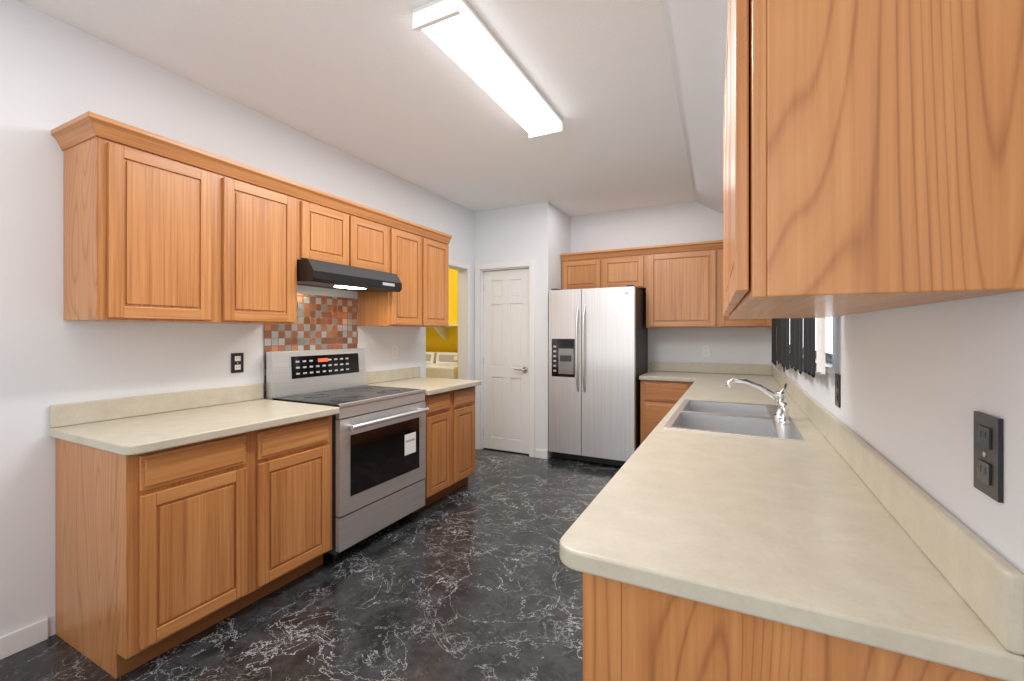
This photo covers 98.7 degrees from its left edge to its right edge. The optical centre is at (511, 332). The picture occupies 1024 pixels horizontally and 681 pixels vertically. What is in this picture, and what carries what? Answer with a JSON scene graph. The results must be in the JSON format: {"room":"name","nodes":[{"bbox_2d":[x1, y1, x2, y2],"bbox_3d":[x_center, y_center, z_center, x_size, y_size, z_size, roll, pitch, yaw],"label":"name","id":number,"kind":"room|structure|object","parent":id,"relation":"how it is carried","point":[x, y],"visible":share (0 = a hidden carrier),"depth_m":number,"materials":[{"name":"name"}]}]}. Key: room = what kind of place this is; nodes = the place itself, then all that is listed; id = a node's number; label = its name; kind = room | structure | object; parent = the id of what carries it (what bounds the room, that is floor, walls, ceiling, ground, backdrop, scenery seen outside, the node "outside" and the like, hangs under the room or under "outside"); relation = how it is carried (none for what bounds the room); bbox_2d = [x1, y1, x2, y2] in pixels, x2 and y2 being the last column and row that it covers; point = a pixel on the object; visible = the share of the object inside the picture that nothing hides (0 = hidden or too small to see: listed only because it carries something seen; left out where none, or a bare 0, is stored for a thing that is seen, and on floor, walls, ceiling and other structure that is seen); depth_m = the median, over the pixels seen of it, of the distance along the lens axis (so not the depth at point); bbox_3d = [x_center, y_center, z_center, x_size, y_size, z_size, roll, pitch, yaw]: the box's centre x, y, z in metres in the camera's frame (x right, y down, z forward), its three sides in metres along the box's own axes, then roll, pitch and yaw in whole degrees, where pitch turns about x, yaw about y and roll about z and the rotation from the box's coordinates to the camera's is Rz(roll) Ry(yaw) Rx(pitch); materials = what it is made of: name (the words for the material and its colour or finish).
{"room":"kitchen","nodes":[
{"label":"kitchen","id":0,"kind":"room"},
{"bbox_2d":[0,0,473,636],"bbox_3d":[-1.665,-0.030,2.768,0.120,2.720,6.620,0,0,27],"label":"wall","id":1,"kind":"structure","parent":0,"point":[54,72],"depth_m":2.01,"materials":[{"name":"white paint"}]},
{"bbox_2d":[59,112,222,323],"bbox_3d":[-1.746,-0.473,2.097,0.341,0.836,0.469,0,0,27],"label":"upper cabinet","id":2,"kind":"object","parent":1,"relation":"attached to","point":[157,228],"depth_m":1.95,"materials":[{"name":"brown wood"}]},
{"bbox_2d":[231,353,243,372],"bbox_3d":[-1.653,0.180,2.649,0.008,0.118,0.072,0,0,27],"label":"electrical outlet","id":3,"kind":"object","parent":1,"relation":"attached to","point":[237,362],"visible":1,"depth_m":2.65,"materials":[{"name":"black plastic"}]},
{"bbox_2d":[223,157,302,323],"bbox_3d":[-1.534,-0.473,2.513,0.341,0.836,0.465,0,0,27],"label":"upper cabinet","id":4,"kind":"object","parent":1,"relation":"attached to","point":[263,211],"depth_m":2.43,"materials":[{"name":"brown wood"}]},
{"bbox_2d":[0,449,547,659],"bbox_3d":[-1.365,1.285,2.221,0.908,0.090,5.898,0,0,27],"label":"baseboard","id":5,"kind":"structure","parent":1,"relation":"attached to","point":[18,640],"depth_m":1.85,"materials":[{"name":"white"}]},
{"bbox_2d":[264,294,357,397],"bbox_3d":[-1.401,0.072,3.143,0.006,0.684,0.776,0,0,27],"label":"tile backsplash","id":6,"kind":"structure","parent":1,"relation":"attached to","point":[326,322],"depth_m":3.15,"materials":[{"name":"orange tile"}]},
{"bbox_2d":[303,185,358,266],"bbox_3d":[-1.326,-0.668,2.920,0.341,0.446,0.450,0,0,27],"label":"upper cabinet","id":7,"kind":"object","parent":1,"relation":"attached to","point":[330,222],"depth_m":2.84,"materials":[{"name":"brown wood"}]},
{"bbox_2d":[297,259,401,291],"bbox_3d":[-1.195,-0.373,3.039,0.452,0.137,0.768,0,0,27],"label":"range hood","id":8,"kind":"object","parent":7,"relation":"attached to","point":[317,273],"visible":0.88,"depth_m":2.86,"materials":[{"name":"black metal"}]},
{"bbox_2d":[359,204,394,273],"bbox_3d":[-1.176,-0.668,3.214,0.341,0.446,0.450,0,0,27],"label":"upper cabinet","id":9,"kind":"object","parent":1,"relation":"attached to","point":[376,227],"depth_m":3.21,"materials":[{"name":"brown wood"}]},
{"bbox_2d":[358,216,430,326],"bbox_3d":[-0.972,-0.473,3.616,0.341,0.836,0.452,0,0,27],"label":"upper cabinet","id":10,"kind":"object","parent":1,"relation":"attached to","point":[411,306],"depth_m":3.51,"materials":[{"name":"brown wood"}]},
{"bbox_2d":[392,346,397,358],"bbox_3d":[-1.031,0.170,3.870,0.008,0.118,0.072,0,0,27],"label":"electrical outlet","id":11,"kind":"object","parent":1,"relation":"attached to","point":[394,352],"visible":1,"depth_m":3.87,"materials":[{"name":"white plastic"}]},
{"bbox_2d":[431,229,450,326],"bbox_3d":[-0.823,-0.473,3.908,0.341,0.836,0.453,0,0,27],"label":"upper cabinet","id":12,"kind":"object","parent":1,"relation":"attached to","point":[440,241],"depth_m":3.89,"materials":[{"name":"brown wood"}]},
{"bbox_2d":[449,259,469,379],"bbox_3d":[-0.650,0.280,4.609,0.013,2.100,0.778,0,0,27],"label":"door frame","id":13,"kind":"structure","parent":1,"relation":"attached to","point":[459,264],"depth_m":4.92,"materials":[{"name":"white"}]},
{"bbox_2d":[0,448,621,680],"bbox_3d":[-1.093,1.360,2.476,5.105,0.060,6.860,0,0,27],"label":"floor","id":14,"kind":"structure","parent":0,"point":[474,578],"depth_m":2.12,"materials":[{"name":"black stone"}]},
{"bbox_2d":[55,415,331,678],"bbox_3d":[-1.509,0.892,2.217,0.654,0.876,0.950,0,0,27],"label":"base cabinet","id":15,"kind":"object","parent":14,"relation":"on","point":[158,552],"visible":0.9,"depth_m":1.86,"materials":[{"name":"brown wood"}]},
{"bbox_2d":[49,366,481,454],"bbox_3d":[-1.144,0.385,2.889,0.693,0.138,2.520,0,0,27],"label":"countertop","id":16,"kind":"structure","parent":15,"relation":"on","point":[135,425],"depth_m":2.14,"materials":[{"name":"beige laminate"}]},
{"bbox_2d":[266,348,428,560],"bbox_3d":[-1.063,0.725,2.971,0.718,1.210,0.772,0,0,27],"label":"range","id":17,"kind":"object","parent":14,"relation":"on","point":[378,456],"visible":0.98,"depth_m":2.82,"materials":[{"name":"grey metal"}]},
{"bbox_2d":[426,352,436,363],"bbox_3d":[-1.469,0.795,5.883,0.680,1.070,0.711,0,0,27],"label":"dryer","id":18,"kind":"object","parent":14,"relation":"on","point":[430,357],"depth_m":5.96,"materials":[{"name":"white metal"}]},
{"bbox_2d":[426,352,457,378],"bbox_3d":[-0.832,0.795,5.558,0.670,1.070,0.711,0,0,27],"label":"washer","id":19,"kind":"object","parent":14,"relation":"on","point":[445,365],"visible":0.15,"depth_m":5.28,"materials":[{"name":"white metal"}]},
{"bbox_2d":[413,386,474,512],"bbox_3d":[-0.762,0.892,3.682,0.654,0.876,0.740,0,0,27],"label":"base cabinet","id":20,"kind":"object","parent":14,"relation":"on","point":[450,441],"visible":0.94,"depth_m":3.50,"materials":[{"name":"brown wood"}]},
{"bbox_2d":[549,285,647,465],"bbox_3d":[0.922,0.433,4.684,0.880,1.793,0.776,0,0,27],"label":"fridge","id":21,"kind":"object","parent":14,"relation":"on","point":[598,352],"visible":0.88,"depth_m":4.38,"materials":[{"name":"grey metal"}]},
{"bbox_2d":[640,380,693,444],"bbox_3d":[1.627,0.892,4.405,0.570,0.876,0.708,0,0,27],"label":"base cabinet","id":22,"kind":"object","parent":14,"relation":"on","point":[657,398],"depth_m":4.21,"materials":[{"name":"brown wood"}]},
{"bbox_2d":[639,361,699,380],"bbox_3d":[1.605,0.383,4.444,0.510,0.143,0.659,0,0,27],"label":"countertop","id":23,"kind":"structure","parent":22,"relation":"on","point":[659,371],"depth_m":4.67,"materials":[{"name":"beige laminate"}]},
{"bbox_2d":[583,573,1004,680],"bbox_3d":[0.469,0.892,0.868,0.619,0.876,0.332,0,0,27],"label":"base cabinet","id":24,"kind":"object","parent":14,"relation":"on","point":[633,633],"depth_m":0.75,"materials":[{"name":"brown wood"}]},
{"bbox_2d":[560,363,1023,680],"bbox_3d":[1.321,0.383,2.592,0.665,0.143,4.218,0,0,27],"label":"countertop","id":25,"kind":"structure","parent":24,"relation":"on","point":[832,525],"depth_m":0.86,"materials":[{"name":"beige laminate"}]},
{"bbox_2d":[663,399,804,440],"bbox_3d":[1.099,0.499,2.212,0.520,0.174,0.920,0,0,27],"label":"sink","id":26,"kind":"object","parent":25,"relation":"in","point":[746,419],"visible":0.38,"depth_m":2.22,"materials":[{"name":"silver metal"}]},
{"bbox_2d":[725,378,789,424],"bbox_3d":[1.198,0.316,2.151,0.282,0.191,0.304,0,0,27],"label":"faucet","id":27,"kind":"object","parent":25,"relation":"on","point":[779,397],"visible":1,"depth_m":2.13,"materials":[{"name":"silver metal"}]},
{"bbox_2d":[17,0,727,216],"bbox_3d":[-1.093,-1.158,2.476,5.105,0.584,6.860,0,0,27],"label":"ceiling","id":28,"kind":"structure","parent":0,"point":[632,91],"depth_m":2.43,"materials":[{"name":"white paint"}]},
{"bbox_2d":[413,0,561,138],"bbox_3d":[-0.049,-1.347,2.371,0.232,0.085,1.204,0,0,27],"label":"ceiling light fixture","id":29,"kind":"object","parent":28,"relation":"attached to","point":[462,36],"visible":1,"depth_m":2.13,"materials":[{"name":"white plastic"}]},
{"bbox_2d":[426,268,457,351],"bbox_3d":[-0.698,-0.030,4.811,0.012,2.720,2.340,0,0,27],"label":"wall","id":30,"kind":"structure","parent":0,"point":[436,341],"depth_m":4.82,"materials":[{"name":"yellow paint"}]},
{"bbox_2d":[434,324,457,340],"bbox_3d":[-1.074,0.000,6.000,1.734,0.219,0.318,0,0,27],"label":"shelf","id":31,"kind":"object","parent":30,"relation":"attached to","point":[441,331],"visible":0.15,"depth_m":6.00,"materials":[{"name":"white"}]},
{"bbox_2d":[474,201,570,458],"bbox_3d":[0.135,-0.030,5.167,0.910,2.720,0.710,0,0,27],"label":"wall","id":32,"kind":"structure","parent":0,"point":[539,233],"depth_m":4.76,"materials":[{"name":"white paint"}]},
{"bbox_2d":[475,260,534,456],"bbox_3d":[-0.065,0.274,4.916,0.744,2.112,0.115,0,0,27],"label":"door frame","id":33,"kind":"structure","parent":32,"relation":"attached to","point":[505,266],"depth_m":4.95,"materials":[{"name":"white"}]},
{"bbox_2d":[483,268,528,453],"bbox_3d":[-0.074,0.307,4.909,0.602,2.022,0.100,0,0,27],"label":"pantry door","id":34,"kind":"structure","parent":32,"relation":"in","point":[506,360],"depth_m":4.92,"materials":[{"name":"white wood"}]},
{"bbox_2d":[571,202,773,371],"bbox_3d":[1.208,-0.030,5.086,3.135,2.720,0.120,0,0,27],"label":"wall","id":35,"kind":"structure","parent":0,"point":[688,222],"depth_m":4.73,"materials":[{"name":"white paint"}]},
{"bbox_2d":[561,250,608,289],"bbox_3d":[0.868,-0.680,4.998,0.527,0.421,0.341,0,0,27],"label":"upper cabinet","id":36,"kind":"object","parent":35,"relation":"attached to","point":[580,270],"depth_m":4.84,"materials":[{"name":"brown wood"}]},
{"bbox_2d":[609,246,644,290],"bbox_3d":[1.222,-0.680,4.818,0.528,0.421,0.341,0,0,27],"label":"upper cabinet","id":37,"kind":"object","parent":35,"relation":"attached to","point":[626,265],"depth_m":4.63,"materials":[{"name":"brown wood"}]},
{"bbox_2d":[645,240,724,327],"bbox_3d":[1.786,-0.473,4.530,0.739,0.836,0.341,0,0,27],"label":"upper cabinet","id":38,"kind":"object","parent":35,"relation":"attached to","point":[681,284],"depth_m":4.38,"materials":[{"name":"brown wood"}]},
{"bbox_2d":[702,345,709,356],"bbox_3d":[2.027,0.190,4.596,0.072,0.118,0.008,0,0,27],"label":"electrical outlet","id":39,"kind":"object","parent":35,"relation":"attached to","point":[705,351],"visible":1,"depth_m":4.59,"materials":[{"name":"white plastic"}]},
{"bbox_2d":[725,316,771,327],"bbox_3d":[2.249,-0.473,4.295,0.557,0.836,0.341,0,0,27],"label":"upper cabinet","id":40,"kind":"object","parent":35,"relation":"attached to","point":[735,323],"depth_m":4.13,"materials":[{"name":"brown wood"}]},
{"bbox_2d":[774,291,1023,655],"bbox_3d":[1.128,-0.030,1.344,0.120,2.720,6.860,0,0,27],"label":"wall","id":41,"kind":"structure","parent":0,"point":[920,384],"depth_m":0.80,"materials":[{"name":"white paint"}]},
{"bbox_2d":[772,318,824,377],"bbox_3d":[1.769,-0.264,2.797,0.054,1.066,2.730,0,0,27],"label":"curtain","id":42,"kind":"object","parent":41,"relation":"attached to","point":[793,342],"visible":0.23,"depth_m":2.18,"materials":[{"name":"black fabric"}]},
{"bbox_2d":[815,317,833,372],"bbox_3d":[1.821,-0.287,2.776,0.095,0.885,2.460,0,0,27],"label":"window","id":43,"kind":"structure","parent":41,"relation":"in","point":[828,342],"depth_m":2.03,"materials":[{"name":"white"}]},
{"bbox_2d":[835,373,840,407],"bbox_3d":[1.193,0.210,1.614,0.008,0.118,0.072,0,0,27],"label":"electrical outlet","id":44,"kind":"object","parent":41,"relation":"attached to","point":[838,390],"visible":1,"depth_m":1.59,"materials":[{"name":"black plastic"}]},
{"bbox_2d":[723,0,1023,319],"bbox_3d":[0.731,-0.439,1.118,0.378,0.773,1.167,0,0,27],"label":"upper cabinet","id":45,"kind":"object","parent":41,"relation":"attached to","point":[873,155],"visible":1,"depth_m":0.60,"materials":[{"name":"brown wood"}]},
{"bbox_2d":[974,411,1002,502],"bbox_3d":[0.703,0.180,0.652,0.008,0.118,0.072,0,0,27],"label":"electrical outlet","id":46,"kind":"object","parent":41,"relation":"attached to","point":[988,454],"visible":1,"depth_m":0.64,"materials":[{"name":"black plastic"}]}
]}

